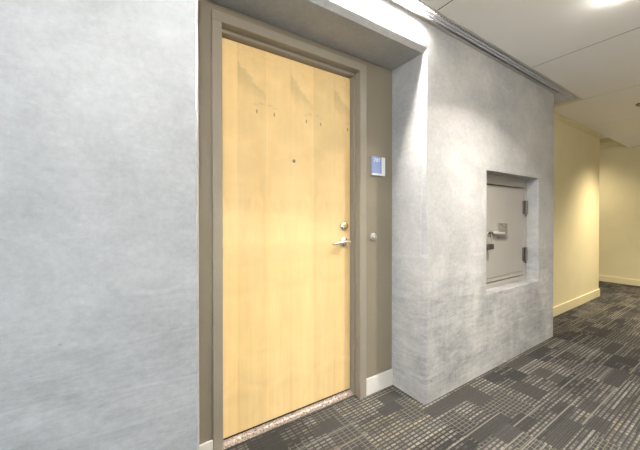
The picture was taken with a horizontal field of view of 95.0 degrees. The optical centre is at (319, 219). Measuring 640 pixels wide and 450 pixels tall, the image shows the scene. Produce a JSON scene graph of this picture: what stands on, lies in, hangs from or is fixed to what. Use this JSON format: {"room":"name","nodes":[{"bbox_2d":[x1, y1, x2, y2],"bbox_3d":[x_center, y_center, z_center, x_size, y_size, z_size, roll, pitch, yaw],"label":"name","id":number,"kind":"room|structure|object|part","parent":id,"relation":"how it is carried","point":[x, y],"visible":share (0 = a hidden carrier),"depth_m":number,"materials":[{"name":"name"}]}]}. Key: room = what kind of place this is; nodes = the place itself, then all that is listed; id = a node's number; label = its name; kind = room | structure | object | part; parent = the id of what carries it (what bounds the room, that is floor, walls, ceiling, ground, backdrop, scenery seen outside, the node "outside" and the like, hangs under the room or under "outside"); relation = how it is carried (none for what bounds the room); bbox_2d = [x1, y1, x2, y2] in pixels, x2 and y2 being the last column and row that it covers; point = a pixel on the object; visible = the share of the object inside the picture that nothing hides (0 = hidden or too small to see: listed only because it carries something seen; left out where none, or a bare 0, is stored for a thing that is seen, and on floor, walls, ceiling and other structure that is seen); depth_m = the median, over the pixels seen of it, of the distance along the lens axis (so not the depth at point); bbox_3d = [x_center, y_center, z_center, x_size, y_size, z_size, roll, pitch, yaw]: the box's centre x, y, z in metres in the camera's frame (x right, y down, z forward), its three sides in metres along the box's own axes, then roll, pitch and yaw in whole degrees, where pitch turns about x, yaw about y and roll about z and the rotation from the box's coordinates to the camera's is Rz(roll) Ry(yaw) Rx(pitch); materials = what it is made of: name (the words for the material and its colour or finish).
{"room":"apartment building hallway","nodes":[
{"label":"apartment building hallway","id":0,"kind":"room"},
{"bbox_2d":[0,0,553,449],"bbox_3d":[-0.456,-0.089,1.410,6.360,2.558,0.455,0,0,-33],"label":"wall","id":1,"kind":"structure","parent":0,"point":[99,174],"depth_m":1.06,"materials":[{"name":"concrete"}]},
{"bbox_2d":[199,440,212,449],"bbox_3d":[-0.568,1.134,1.403,0.108,0.113,0.013,0,0,-33],"label":"baseboard","id":2,"kind":"structure","parent":1,"relation":"attached to","point":[208,445],"depth_m":1.41,"materials":[{"name":"white wood"}]},
{"bbox_2d":[486,174,527,288],"bbox_3d":[1.607,0.101,2.599,0.915,0.965,0.130,0,0,-33],"label":"access hatch","id":3,"kind":"object","parent":1,"relation":"attached to","point":[507,203],"visible":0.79,"depth_m":2.63,"materials":[{"name":"grey metal"}]},
{"bbox_2d":[486,231,493,249],"bbox_3d":[1.380,0.171,2.393,0.098,0.154,0.032,0,0,-33],"label":"padlock","id":4,"kind":"object","parent":3,"relation":"hanging from","point":[488,246],"visible":0.9,"depth_m":2.37,"materials":[{"name":"metal"}]},
{"bbox_3d":[1.528,0.121,2.508,0.187,0.040,0.027,0,0,-33],"label":"latch lever","id":5,"kind":"part","parent":3,"relation":"part of","materials":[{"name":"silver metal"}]},
{"bbox_3d":[1.612,0.096,2.580,0.162,0.126,0.020,0,0,-33],"label":"latch plate","id":6,"kind":"part","parent":3,"relation":"part of","materials":[{"name":"metal"}]},
{"bbox_3d":[1.962,0.333,2.813,0.072,0.124,0.010,0,0,-33],"label":"hinge plate","id":7,"kind":"part","parent":3,"relation":"part of","materials":[{"name":"metal"}]},
{"bbox_3d":[1.962,-0.113,2.810,0.072,0.124,0.010,0,0,-33],"label":"hinge plate","id":8,"kind":"part","parent":3,"relation":"part of","materials":[{"name":"metal"}]},
{"bbox_2d":[198,0,391,444],"bbox_3d":[-0.098,0.064,1.809,1.347,2.246,0.173,0,0,-33],"label":"wall","id":9,"kind":"structure","parent":0,"point":[379,78],"depth_m":1.97,"materials":[{"name":"beige paint"}]},
{"bbox_2d":[211,9,366,449],"bbox_3d":[-0.154,0.085,1.762,0.987,2.205,0.181,0,0,-33],"label":"door","id":10,"kind":"structure","parent":9,"relation":"attached to","point":[289,115],"depth_m":1.72,"materials":[{"name":"beige wood"}]},
{"bbox_3d":[0.133,0.151,1.882,0.126,0.029,0.022,0,0,-33],"label":"lever","id":11,"kind":"part","parent":10,"relation":"part of","materials":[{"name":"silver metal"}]},
{"bbox_3d":[0.172,0.150,1.932,0.068,0.068,0.064,0,0,-33],"label":"handle","id":12,"kind":"part","parent":10,"relation":"part of","materials":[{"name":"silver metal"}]},
{"bbox_2d":[370,233,376,240],"bbox_3d":[0.367,0.121,1.996,0.056,0.056,0.016,0,0,-33],"label":"doorbell","id":13,"kind":"object","parent":9,"relation":"attached to","point":[373,236],"visible":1,"depth_m":1.99,"materials":[{"name":"metal"}]},
{"bbox_2d":[371,156,384,175],"bbox_3d":[0.400,-0.363,2.013,0.123,0.128,0.018,0,0,-33],"label":"room sign","id":14,"kind":"object","parent":9,"relation":"attached to","point":[377,163],"visible":1,"depth_m":2.00,"materials":[{"name":"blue plastic"}]},
{"bbox_3d":[0.439,-0.363,2.036,0.033,0.128,0.010,0,0,-33],"label":"rail","id":15,"kind":"part","parent":14,"relation":"part of","materials":[{"name":"white plastic"}]},
{"bbox_2d":[366,369,392,395],"bbox_3d":[0.413,1.129,2.035,0.252,0.113,0.013,0,0,-33],"label":"baseboard","id":16,"kind":"structure","parent":9,"relation":"attached to","point":[380,381],"depth_m":2.02,"materials":[{"name":"white wood"}]},
{"bbox_2d":[224,281,639,449],"bbox_3d":[1.325,1.214,2.200,10.200,0.060,4.550,0,0,-33],"label":"floor","id":17,"kind":"structure","parent":0,"point":[578,388],"depth_m":1.85,"materials":[{"name":"carpet"}]},
{"bbox_2d":[223,389,352,449],"bbox_3d":[-0.169,1.176,1.788,0.882,0.022,0.105,0,0,-33],"label":"threshold","id":18,"kind":"object","parent":17,"relation":"on","point":[246,435],"visible":0.38,"depth_m":1.71,"materials":[{"name":"stone"}]},
{"bbox_2d":[421,0,639,146],"bbox_3d":[1.848,-1.294,1.368,10.200,0.090,2.615,0,0,-33],"label":"ceiling","id":19,"kind":"structure","parent":0,"point":[533,32],"depth_m":2.08,"materials":[{"name":"white paint"}]},
{"bbox_2d":[387,0,581,106],"bbox_3d":[0.337,-1.273,1.673,5.591,0.058,0.256,0,0,-33],"label":"crown molding","id":20,"kind":"structure","parent":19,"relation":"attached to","point":[420,9],"depth_m":2.11,"materials":[{"name":"paint"}]},
{"bbox_2d":[438,0,639,136],"bbox_3d":[2.279,-1.266,1.618,7.514,0.028,2.568,0,0,-33],"label":"trim","id":21,"kind":"structure","parent":19,"relation":"attached to","point":[451,0],"depth_m":2.14,"materials":[{"name":"grey metal"}]},
{"bbox_2d":[553,118,599,306],"bbox_3d":[2.687,-0.209,4.609,2.390,2.750,1.955,0,0,-33],"label":"wall","id":22,"kind":"structure","parent":0,"point":[576,151],"depth_m":3.90,"materials":[{"name":"yellow paint"}]},
{"bbox_2d":[553,289,599,316],"bbox_3d":[2.697,1.109,4.617,2.404,0.113,1.969,0,0,-33],"label":"baseboard","id":23,"kind":"structure","parent":22,"relation":"attached to","point":[573,303],"depth_m":3.89,"materials":[{"name":"beige wood"}]},
{"bbox_2d":[554,111,602,138],"bbox_3d":[3.233,-1.244,3.771,2.410,0.062,0.034,0,0,-33],"label":"trim","id":24,"kind":"structure","parent":22,"relation":"attached to","point":[557,116],"depth_m":3.86,"materials":[{"name":"beige paint"}]},
{"bbox_2d":[599,138,639,279],"bbox_3d":[5.663,-0.214,4.983,0.120,2.750,4.550,0,0,-33],"label":"wall","id":25,"kind":"structure","parent":0,"point":[619,166],"depth_m":5.29,"materials":[{"name":"yellow paint"}]},
{"bbox_2d":[600,140,622,147],"bbox_3d":[4.886,-1.385,6.020,0.054,0.099,1.950,0,0,-33],"label":"trim","id":26,"kind":"structure","parent":25,"relation":"attached to","point":[612,142],"depth_m":5.37,"materials":[{"name":"beige paint"}]},
{"bbox_2d":[599,275,639,285],"bbox_3d":[5.608,1.109,4.956,0.014,0.105,4.550,0,0,-33],"label":"baseboard","id":27,"kind":"structure","parent":25,"relation":"attached to","point":[601,278],"depth_m":5.28,"materials":[{"name":"beige wood"}]}
]}

